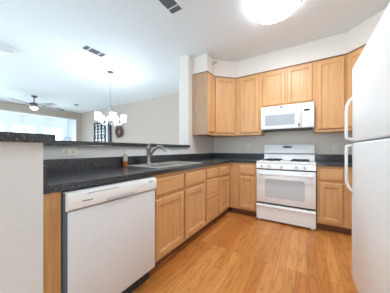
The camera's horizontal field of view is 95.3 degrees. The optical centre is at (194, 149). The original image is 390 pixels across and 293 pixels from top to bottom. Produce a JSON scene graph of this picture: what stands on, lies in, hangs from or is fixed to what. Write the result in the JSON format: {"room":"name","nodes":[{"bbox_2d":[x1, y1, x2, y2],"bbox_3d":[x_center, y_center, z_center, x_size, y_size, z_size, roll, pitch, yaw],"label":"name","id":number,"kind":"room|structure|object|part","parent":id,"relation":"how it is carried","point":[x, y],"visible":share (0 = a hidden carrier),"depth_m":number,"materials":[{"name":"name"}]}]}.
{"room":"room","nodes":[
{"label":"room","id":0,"kind":"room"},
{"bbox_2d":[0,111,67,140],"bbox_3d":[-8.118,-0.254,5.988,0.120,2.700,6.700,0,0,32],"label":"wall","id":1,"kind":"structure","parent":0,"point":[8,118],"depth_m":7.71,"materials":[{"name":"white paint"}]},
{"bbox_2d":[0,123,5,131],"bbox_3d":[-7.667,-0.229,6.649,0.120,1.570,0.800,0,0,32],"label":"window","id":2,"kind":"structure","parent":1,"relation":"in","point":[3,124],"depth_m":6.94,"materials":[{"name":"white paint"}]},
{"bbox_2d":[11,124,36,132],"bbox_3d":[-7.157,-0.229,7.462,0.120,1.570,0.800,0,0,32],"label":"window","id":3,"kind":"structure","parent":1,"relation":"in","point":[12,125],"depth_m":7.42,"materials":[{"name":"white paint"}]},
{"bbox_2d":[42,127,62,140],"bbox_3d":[-6.646,-0.229,8.275,0.120,1.570,0.800,0,0,32],"label":"window","id":4,"kind":"structure","parent":1,"relation":"in","point":[61,129],"depth_m":8.55,"materials":[{"name":"white paint"}]},
{"bbox_2d":[0,100,80,140],"bbox_3d":[-7.009,-0.274,5.291,0.100,2.740,6.700,0,0,32],"label":"wall","id":5,"kind":"structure","parent":0,"point":[4,105],"depth_m":6.96,"materials":[{"name":"beige paint"}]},
{"bbox_2d":[0,109,76,140],"bbox_3d":[-7.062,-0.119,5.206,0.122,2.430,6.500,0,0,32],"label":"trim","id":6,"kind":"structure","parent":5,"relation":"attached to","point":[75,120],"depth_m":7.32,"materials":[{"name":"white paint"}]},
{"bbox_2d":[68,120,73,140],"bbox_3d":[-5.801,-0.254,8.547,1.320,2.700,0.100,0,0,32],"label":"wall","id":7,"kind":"structure","parent":0,"point":[70,122],"depth_m":8.60,"materials":[{"name":"white paint"}]},
{"bbox_2d":[0,142,187,292],"bbox_3d":[-0.730,0.532,1.610,0.810,1.128,3.150,0,0,32],"label":"wall","id":8,"kind":"structure","parent":0,"point":[21,163],"depth_m":0.80,"materials":[{"name":"white paint"}]},
{"bbox_2d":[62,148,76,155],"bbox_3d":[-1.082,0.023,1.536,0.009,0.070,0.115,0,0,32],"label":"outlet","id":9,"kind":"object","parent":8,"relation":"attached to","point":[65,151],"visible":1,"depth_m":1.53,"materials":[{"name":"grey plastic"}]},
{"bbox_2d":[0,131,189,146],"bbox_3d":[-0.809,-0.052,1.659,1.065,0.039,3.148,0,0,32],"label":"bar","id":10,"kind":"object","parent":8,"relation":"on","point":[46,139],"visible":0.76,"depth_m":0.86,"materials":[{"name":"black stone"}]},
{"bbox_2d":[81,93,178,144],"bbox_3d":[-2.418,-0.274,6.150,6.960,2.740,0.560,0,0,32],"label":"wall","id":11,"kind":"structure","parent":0,"point":[155,120],"depth_m":5.87,"materials":[{"name":"beige paint"}]},
{"bbox_2d":[94,121,110,141],"bbox_3d":[-3.735,0.001,7.146,1.160,2.190,0.050,0,0,32],"label":"lattice panel","id":12,"kind":"object","parent":11,"relation":"attached to","point":[102,133],"visible":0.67,"depth_m":7.14,"materials":[{"name":"black metal"}]},
{"bbox_3d":[-3.773,-0.009,7.180,0.940,2.050,0.008,0,0,32],"label":"pane","id":13,"kind":"part","parent":12,"relation":"part of","materials":[{"name":"glass"}]},
{"bbox_2d":[115,126,122,137],"bbox_3d":[-2.797,-0.657,6.539,0.515,0.504,0.086,0,0,32],"label":"wreath","id":14,"kind":"object","parent":11,"relation":"attached to","point":[117,127],"visible":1,"depth_m":6.52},
{"bbox_2d":[0,0,389,112],"bbox_3d":[-2.723,-1.694,2.715,10.100,0.100,6.900,0,0,32],"label":"ceiling","id":15,"kind":"structure","parent":0,"point":[143,43],"depth_m":2.66,"materials":[{"name":"white paint"}]},
{"bbox_2d":[0,41,15,54],"bbox_3d":[-3.131,-1.598,2.818,0.400,0.092,0.400,0,0,32],"label":"flush ceiling light","id":16,"kind":"object","parent":15,"relation":"attached to","point":[5,49],"visible":1,"depth_m":2.82,"materials":[{"name":"white glass"}]},
{"bbox_2d":[8,95,63,110],"bbox_3d":[-4.939,-1.427,5.538,1.542,0.435,1.498,0,0,32],"label":"ceiling fan","id":17,"kind":"object","parent":15,"relation":"hanging from","point":[34,106],"visible":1,"depth_m":5.43,"materials":[{"name":"grey metal"}]},
{"bbox_3d":[-4.964,-1.371,5.482,0.240,0.145,0.240,0,0,32],"label":"motor","id":18,"kind":"part","parent":17,"relation":"part of","materials":[{"name":"grey metal"}]},
{"bbox_3d":[-4.470,-1.354,5.376,0.610,0.008,0.150,0,-11,12],"label":"blade","id":19,"kind":"part","parent":17,"relation":"part of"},
{"bbox_3d":[-4.710,-1.354,5.919,0.150,0.008,0.610,-13,-6,30],"label":"blade","id":20,"kind":"part","parent":17,"relation":"part of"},
{"bbox_2d":[80,44,107,57],"bbox_3d":[-1.688,-1.640,2.980,0.192,0.008,0.370,0,0,32],"label":"ceiling vent","id":21,"kind":"object","parent":15,"relation":"in","point":[85,47],"visible":1,"depth_m":2.97,"materials":[{"name":"white metal"}]},
{"bbox_2d":[95,71,125,125],"bbox_3d":[-1.797,-1.077,3.800,0.610,1.135,0.586,0,0,0],"label":"chandelier","id":22,"kind":"object","parent":15,"relation":"hanging from","point":[111,118],"visible":1,"depth_m":3.74,"materials":[{"name":"grey metal"}]},
{"bbox_3d":[-1.950,-0.662,3.565,0.116,0.134,0.116,0,0,0],"label":"lamp shade","id":23,"kind":"part","parent":22,"relation":"part of","materials":[{"name":"white glass"}]},
{"bbox_3d":[-1.797,-1.279,3.775,0.011,0.670,0.011,0,0,22],"label":"rod","id":24,"kind":"part","parent":22,"relation":"part of","materials":[{"name":"silver metal"}]},
{"bbox_3d":[-1.644,-0.662,3.565,0.116,0.134,0.116,0,0,0],"label":"lamp shade","id":25,"kind":"part","parent":22,"relation":"part of","materials":[{"name":"white glass"}]},
{"bbox_3d":[-1.550,-0.662,3.855,0.116,0.134,0.116,0,0,0],"label":"lamp shade","id":26,"kind":"part","parent":22,"relation":"part of","materials":[{"name":"white glass"}]},
{"bbox_2d":[156,0,184,15],"bbox_3d":[-0.299,-1.640,1.977,0.192,0.008,0.370,0,0,32],"label":"ceiling vent","id":27,"kind":"object","parent":15,"relation":"in","point":[172,7],"visible":1,"depth_m":2.04,"materials":[{"name":"white metal"}]},
{"bbox_2d":[251,0,301,24],"bbox_3d":[0.884,-1.579,1.966,0.514,0.129,0.508,0,0,32],"label":"ceiling lamp","id":28,"kind":"object","parent":15,"relation":"attached to","point":[263,11],"visible":1,"depth_m":1.95,"materials":[{"name":"white glass"}]},
{"bbox_2d":[179,55,213,153],"bbox_3d":[0.063,-0.274,3.557,0.202,2.740,0.990,0,0,32],"label":"wall","id":29,"kind":"structure","parent":0,"point":[198,144],"depth_m":3.15,"materials":[{"name":"beige paint"}]},
{"bbox_2d":[192,71,213,135],"bbox_3d":[0.159,-0.800,3.207,0.326,1.083,0.258,0,0,32],"label":"upper cabinet","id":30,"kind":"object","parent":29,"relation":"attached to","point":[202,83],"visible":1,"depth_m":3.10,"materials":[{"name":"brown wood"}]},
{"bbox_3d":[0.081,-0.791,3.106,0.301,1.064,0.004,0,0,32],"label":"panel","id":31,"kind":"part","parent":30,"relation":"part of","materials":[{"name":"beige wood"}]},
{"bbox_3d":[0.288,-0.799,3.128,0.024,1.000,0.213,0,0,32],"label":"door","id":32,"kind":"part","parent":30,"relation":"part of","materials":[{"name":"brown wood"}]},
{"bbox_2d":[132,207,357,292],"bbox_3d":[0.114,1.136,0.932,3.400,0.080,6.900,0,0,32],"label":"floor","id":33,"kind":"structure","parent":0,"point":[237,252],"depth_m":1.74,"materials":[{"name":"brown wood"}]},
{"bbox_2d":[43,192,60,292],"bbox_3d":[-0.989,0.659,1.069,0.608,0.874,0.084,0,0,32],"label":"filler panel","id":34,"kind":"object","parent":33,"relation":"on","point":[51,201],"visible":0.24,"depth_m":0.91,"materials":[{"name":"brown wood"}]},
{"bbox_2d":[61,176,156,292],"bbox_3d":[-0.746,0.662,1.353,0.617,0.868,0.648,0,0,32],"label":"dishwasher","id":35,"kind":"object","parent":33,"relation":"on","point":[108,230],"visible":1,"depth_m":1.12,"materials":[{"name":"white metal"}]},
{"bbox_3d":[-0.511,0.280,1.207,0.058,0.096,0.642,0,0,32],"label":"control panel","id":36,"kind":"part","parent":35,"relation":"part of","materials":[{"name":"white plastic"}]},
{"bbox_3d":[-0.785,1.036,1.378,0.525,0.120,0.648,0,0,32],"label":"toe panel","id":37,"kind":"part","parent":35,"relation":"part of","materials":[{"name":"grey plastic"}]},
{"bbox_2d":[150,167,205,270],"bbox_3d":[-0.365,0.659,2.067,0.626,0.874,0.936,0,0,32],"label":"base cabinet","id":38,"kind":"object","parent":33,"relation":"on","point":[180,196],"visible":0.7,"depth_m":1.81,"materials":[{"name":"brown wood"}]},
{"bbox_2d":[43,153,263,193],"bbox_3d":[0.014,0.150,2.280,1.069,0.141,3.202,0,0,32],"label":"countertop","id":39,"kind":"structure","parent":38,"relation":"on","point":[59,175],"depth_m":1.57,"materials":[{"name":"black stone"}]},
{"bbox_2d":[123,149,127,165],"bbox_3d":[-0.764,0.091,1.948,0.050,0.181,0.050,0,0,32],"label":"soap bottle","id":40,"kind":"object","parent":39,"relation":"on","point":[125,157],"visible":0.94,"depth_m":1.93,"materials":[{"name":"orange plastic"}]},
{"bbox_2d":[146,143,166,163],"bbox_3d":[-0.449,0.049,2.054,0.315,0.244,0.066,0,0,32],"label":"faucet","id":41,"kind":"object","parent":39,"relation":"on","point":[149,153],"visible":1,"depth_m":2.10,"materials":[{"name":"silver metal"}]},
{"bbox_3d":[-0.434,0.024,2.044,0.280,0.151,0.036,0,0,32],"label":"spout","id":42,"kind":"part","parent":41,"relation":"part of","materials":[{"name":"silver metal"}]},
{"bbox_2d":[125,161,202,168],"bbox_3d":[-0.322,0.263,2.128,0.480,0.184,0.840,0,0,32],"label":"sink","id":43,"kind":"object","parent":39,"relation":"in","point":[158,165],"visible":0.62,"depth_m":2.11,"materials":[{"name":"silver metal"}]},
{"bbox_3d":[-0.401,0.264,1.941,0.345,0.182,0.370,0,0,32],"label":"bowl","id":44,"kind":"part","parent":43,"relation":"part of","materials":[{"name":"silver metal"}]},
{"bbox_3d":[-0.188,0.264,2.280,0.345,0.182,0.370,0,0,32],"label":"bowl","id":45,"kind":"part","parent":43,"relation":"part of","materials":[{"name":"silver metal"}]},
{"bbox_3d":[-0.235,0.334,1.708,0.024,0.145,0.419,0,0,32],"label":"drawer","id":46,"kind":"part","parent":38,"relation":"part of","materials":[{"name":"brown wood"}]},
{"bbox_3d":[-0.235,0.704,1.708,0.024,0.525,0.419,0,0,32],"label":"door","id":47,"kind":"part","parent":38,"relation":"part of","materials":[{"name":"brown wood"}]},
{"bbox_3d":[0.011,0.334,2.100,0.024,0.145,0.444,0,0,32],"label":"drawer","id":48,"kind":"part","parent":38,"relation":"part of","materials":[{"name":"brown wood"}]},
{"bbox_3d":[0.011,0.704,2.100,0.024,0.525,0.444,0,0,32],"label":"door","id":49,"kind":"part","parent":38,"relation":"part of","materials":[{"name":"brown wood"}]},
{"bbox_2d":[200,165,218,231],"bbox_3d":[-0.009,0.659,2.634,0.626,0.874,0.398,0,0,32],"label":"base cabinet","id":50,"kind":"object","parent":33,"relation":"on","point":[212,172],"visible":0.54,"depth_m":2.44,"materials":[{"name":"brown wood"}]},
{"bbox_3d":[0.228,0.609,2.485,0.019,0.774,0.398,0,0,32],"label":"frame","id":51,"kind":"part","parent":50,"relation":"part of","materials":[{"name":"brown wood"}]},
{"bbox_3d":[0.245,0.821,2.472,0.024,0.290,0.358,0,0,32],"label":"drawer","id":52,"kind":"part","parent":50,"relation":"part of","materials":[{"name":"brown wood"}]},
{"bbox_3d":[0.245,0.532,2.472,0.024,0.252,0.358,0,0,32],"label":"drawer","id":53,"kind":"part","parent":50,"relation":"part of","materials":[{"name":"brown wood"}]},
{"bbox_3d":[0.245,0.325,2.472,0.024,0.127,0.358,0,0,32],"label":"drawer","id":54,"kind":"part","parent":50,"relation":"part of","materials":[{"name":"brown wood"}]},
{"bbox_2d":[213,163,229,221],"bbox_3d":[0.228,0.659,3.010,0.626,0.874,0.487,0,0,32],"label":"base cabinet","id":55,"kind":"object","parent":33,"relation":"on","point":[224,169],"visible":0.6,"depth_m":2.83,"materials":[{"name":"brown wood"}]},
{"bbox_3d":[0.464,0.609,2.861,0.019,0.774,0.487,0,0,32],"label":"frame","id":56,"kind":"part","parent":55,"relation":"part of","materials":[{"name":"brown wood"}]},
{"bbox_3d":[0.471,0.334,2.832,0.024,0.145,0.393,0,0,32],"label":"drawer","id":57,"kind":"part","parent":55,"relation":"part of","materials":[{"name":"brown wood"}]},
{"bbox_3d":[0.471,0.704,2.832,0.024,0.525,0.393,0,0,32],"label":"door","id":58,"kind":"part","parent":55,"relation":"part of","materials":[{"name":"brown wood"}]},
{"bbox_2d":[230,162,256,215],"bbox_3d":[0.948,0.659,3.188,0.448,0.874,0.624,0,0,32],"label":"base cabinet","id":59,"kind":"object","parent":33,"relation":"on","point":[243,176],"visible":0.74,"depth_m":2.93,"materials":[{"name":"brown wood"}]},
{"bbox_3d":[0.846,0.334,2.897,0.250,0.145,0.024,0,0,32],"label":"drawer","id":60,"kind":"part","parent":59,"relation":"part of","materials":[{"name":"brown wood"}]},
{"bbox_3d":[0.846,0.704,2.897,0.250,0.525,0.024,0,0,32],"label":"door","id":61,"kind":"part","parent":59,"relation":"part of","materials":[{"name":"brown wood"}]},
{"bbox_2d":[256,144,315,229],"bbox_3d":[1.447,0.501,2.825,0.772,1.190,0.732,0,0,32],"label":"gas range","id":62,"kind":"object","parent":33,"relation":"on","point":[286,175],"visible":1,"depth_m":2.58,"materials":[{"name":"white metal"}]},
{"bbox_3d":[1.288,0.946,2.571,0.764,0.231,0.056,0,0,32],"label":"storage drawer","id":63,"kind":"part","parent":62,"relation":"part of","materials":[{"name":"white metal"}]},
{"bbox_3d":[1.267,0.368,2.538,0.712,0.040,0.054,0,0,32],"label":"handle","id":64,"kind":"part","parent":62,"relation":"part of","materials":[{"name":"white metal"}]},
{"bbox_3d":[1.291,0.252,2.576,0.768,0.082,0.044,0,0,32],"label":"control panel","id":65,"kind":"part","parent":62,"relation":"part of","materials":[{"name":"white metal"}]},
{"bbox_3d":[1.291,0.557,2.577,0.764,0.494,0.042,0,0,32],"label":"oven door","id":66,"kind":"part","parent":62,"relation":"part of","materials":[{"name":"white metal"}]},
{"bbox_2d":[257,160,315,164],"bbox_3d":[1.464,0.196,2.851,0.772,0.028,0.670,0,0,32],"label":"cooktop","id":67,"kind":"object","parent":62,"relation":"in","point":[261,162],"depth_m":2.62,"materials":[{"name":"white metal"}]},
{"bbox_2d":[316,166,351,234],"bbox_3d":[2.211,0.659,2.394,0.964,0.874,0.624,0,0,32],"label":"base cabinet","id":68,"kind":"object","parent":33,"relation":"on","point":[333,197],"visible":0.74,"depth_m":2.30,"materials":[{"name":"brown wood"}]},
{"bbox_3d":[1.771,0.334,2.316,0.250,0.145,0.024,0,0,32],"label":"drawer","id":69,"kind":"part","parent":68,"relation":"part of","materials":[{"name":"brown wood"}]},
{"bbox_3d":[1.771,0.704,2.316,0.250,0.525,0.024,0,0,32],"label":"door","id":70,"kind":"part","parent":68,"relation":"part of","materials":[{"name":"brown wood"}]},
{"bbox_2d":[315,154,351,166],"bbox_3d":[2.216,0.150,2.402,0.971,0.141,0.650,0,0,32],"label":"countertop","id":71,"kind":"structure","parent":68,"relation":"on","point":[337,160],"depth_m":2.72,"materials":[{"name":"black stone"}]},
{"bbox_2d":[345,3,389,292],"bbox_3d":[1.321,0.228,0.859,0.814,1.737,0.840,0,0,32],"label":"refrigerator","id":72,"kind":"object","parent":33,"relation":"on","point":[370,98],"visible":1,"depth_m":0.98,"materials":[{"name":"white plastic"}]},
{"bbox_3d":[1.211,0.147,1.393,0.058,0.375,0.021,0,0,32],"label":"handle","id":73,"kind":"part","parent":72,"relation":"part of","materials":[{"name":"white plastic"}]},
{"bbox_3d":[1.211,-0.239,1.393,0.059,0.343,0.021,0,0,32],"label":"handle","id":74,"kind":"part","parent":72,"relation":"part of","materials":[{"name":"white plastic"}]},
{"bbox_3d":[1.040,0.483,1.036,0.052,1.066,0.840,0,0,32],"label":"door","id":75,"kind":"part","parent":72,"relation":"part of","materials":[{"name":"white metal"}]},
{"bbox_3d":[1.040,-0.349,1.036,0.052,0.583,0.840,0,0,32],"label":"freezer door","id":76,"kind":"part","parent":72,"relation":"part of","materials":[{"name":"white metal"}]},
{"bbox_2d":[214,129,354,154],"bbox_3d":[1.639,-0.274,3.210,3.240,2.740,0.100,0,0,32],"label":"wall","id":77,"kind":"structure","parent":0,"point":[323,142],"depth_m":3.16,"materials":[{"name":"beige paint"}]},
{"bbox_2d":[205,76,240,137],"bbox_3d":[0.509,-0.800,3.498,0.608,1.083,0.608,0,0,32],"label":"upper cabinet","id":78,"kind":"object","parent":77,"relation":"attached to","point":[224,87],"visible":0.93,"depth_m":3.28,"materials":[{"name":"brown wood"}]},
{"bbox_3d":[0.559,-0.799,3.280,0.387,1.000,0.024,0,0,-13],"label":"door","id":79,"kind":"part","parent":78,"relation":"part of","materials":[{"name":"brown wood"}]},
{"bbox_2d":[236,72,264,135],"bbox_3d":[1.038,-0.800,3.333,0.462,1.083,0.326,0,0,32],"label":"upper cabinet","id":80,"kind":"object","parent":77,"relation":"attached to","point":[248,87],"visible":0.94,"depth_m":3.20,"materials":[{"name":"brown wood"}]},
{"bbox_3d":[0.965,-1.333,3.218,0.462,0.018,0.018,0,0,32],"label":"moulding","id":81,"kind":"part","parent":80,"relation":"part of","materials":[{"name":"brown wood"}]},
{"bbox_3d":[0.976,-0.799,3.193,0.335,1.000,0.024,0,0,32],"label":"door","id":82,"kind":"part","parent":80,"relation":"part of","materials":[{"name":"brown wood"}]},
{"bbox_2d":[262,60,314,107],"bbox_3d":[1.558,-1.029,3.006,0.763,0.626,0.326,0,0,32],"label":"upper cabinet","id":83,"kind":"object","parent":77,"relation":"attached to","point":[293,84],"visible":0.93,"depth_m":2.84,"materials":[{"name":"brown wood"}]},
{"bbox_3d":[1.320,-1.019,2.977,0.342,0.560,0.024,0,0,32],"label":"door","id":84,"kind":"part","parent":83,"relation":"part of","materials":[{"name":"brown wood"}]},
{"bbox_2d":[261,102,313,131],"bbox_3d":[1.526,-0.512,2.958,0.757,0.392,0.439,0,0,32],"label":"microwave","id":85,"kind":"object","parent":83,"relation":"attached to","point":[299,116],"visible":1,"depth_m":2.81,"materials":[{"name":"white plastic"}]},
{"bbox_3d":[1.376,-0.492,2.870,0.592,0.321,0.030,0,0,32],"label":"door","id":86,"kind":"part","parent":85,"relation":"part of","materials":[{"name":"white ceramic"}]},
{"bbox_3d":[1.577,-0.496,2.702,0.028,0.293,0.055,0,0,32],"label":"handle","id":87,"kind":"part","parent":85,"relation":"part of","materials":[{"name":"white plastic"}]},
{"bbox_3d":[1.697,-0.492,2.669,0.157,0.321,0.029,0,0,32],"label":"control panel","id":88,"kind":"part","parent":85,"relation":"part of","materials":[{"name":"white plastic"}]},
{"bbox_3d":[1.486,-1.333,2.891,0.763,0.018,0.018,0,0,32],"label":"moulding","id":89,"kind":"part","parent":83,"relation":"part of","materials":[{"name":"brown wood"}]},
{"bbox_3d":[1.634,-1.019,2.780,0.344,0.560,0.024,0,0,32],"label":"door","id":90,"kind":"part","parent":83,"relation":"part of","materials":[{"name":"brown wood"}]},
{"bbox_2d":[314,53,346,133],"bbox_3d":[2.039,-0.800,2.703,0.370,1.083,0.326,0,0,32],"label":"upper cabinet","id":91,"kind":"object","parent":77,"relation":"attached to","point":[330,102],"visible":0.94,"depth_m":2.58,"materials":[{"name":"brown wood"}]},
{"bbox_3d":[1.967,-1.333,2.588,0.370,0.018,0.018,0,0,32],"label":"moulding","id":92,"kind":"part","parent":91,"relation":"part of","materials":[{"name":"brown wood"}]},
{"bbox_2d":[315,154,351,160],"bbox_3d":[2.383,0.131,2.669,0.971,0.102,0.020,0,0,32],"label":"backsplash","id":93,"kind":"structure","parent":77,"relation":"attached to","point":[322,157],"depth_m":2.80,"materials":[{"name":"black stone"}]},
{"bbox_2d":[333,144,337,150],"bbox_3d":[2.207,-0.028,2.789,0.070,0.115,0.009,0,0,32],"label":"outlet","id":94,"kind":"object","parent":77,"relation":"attached to","point":[335,146],"visible":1,"depth_m":2.79,"materials":[{"name":"grey plastic"}]},
{"bbox_2d":[347,43,366,131],"bbox_3d":[2.379,-0.800,2.323,0.608,1.083,0.608,0,0,32],"label":"upper cabinet","id":95,"kind":"object","parent":77,"relation":"attached to","point":[352,56],"visible":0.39,"depth_m":2.42,"materials":[{"name":"brown wood"}]},
{"bbox_3d":[2.175,-1.333,2.277,0.018,0.018,0.427,0,0,-13],"label":"moulding","id":96,"kind":"part","parent":95,"relation":"part of","materials":[{"name":"brown wood"}]},
{"bbox_2d":[192,2,389,77],"bbox_3d":[1.277,-1.494,2.646,2.823,0.300,1.240,0,0,32],"label":"wall","id":97,"kind":"structure","parent":0,"point":[343,43],"depth_m":2.83,"materials":[{"name":"beige paint"}]}
]}

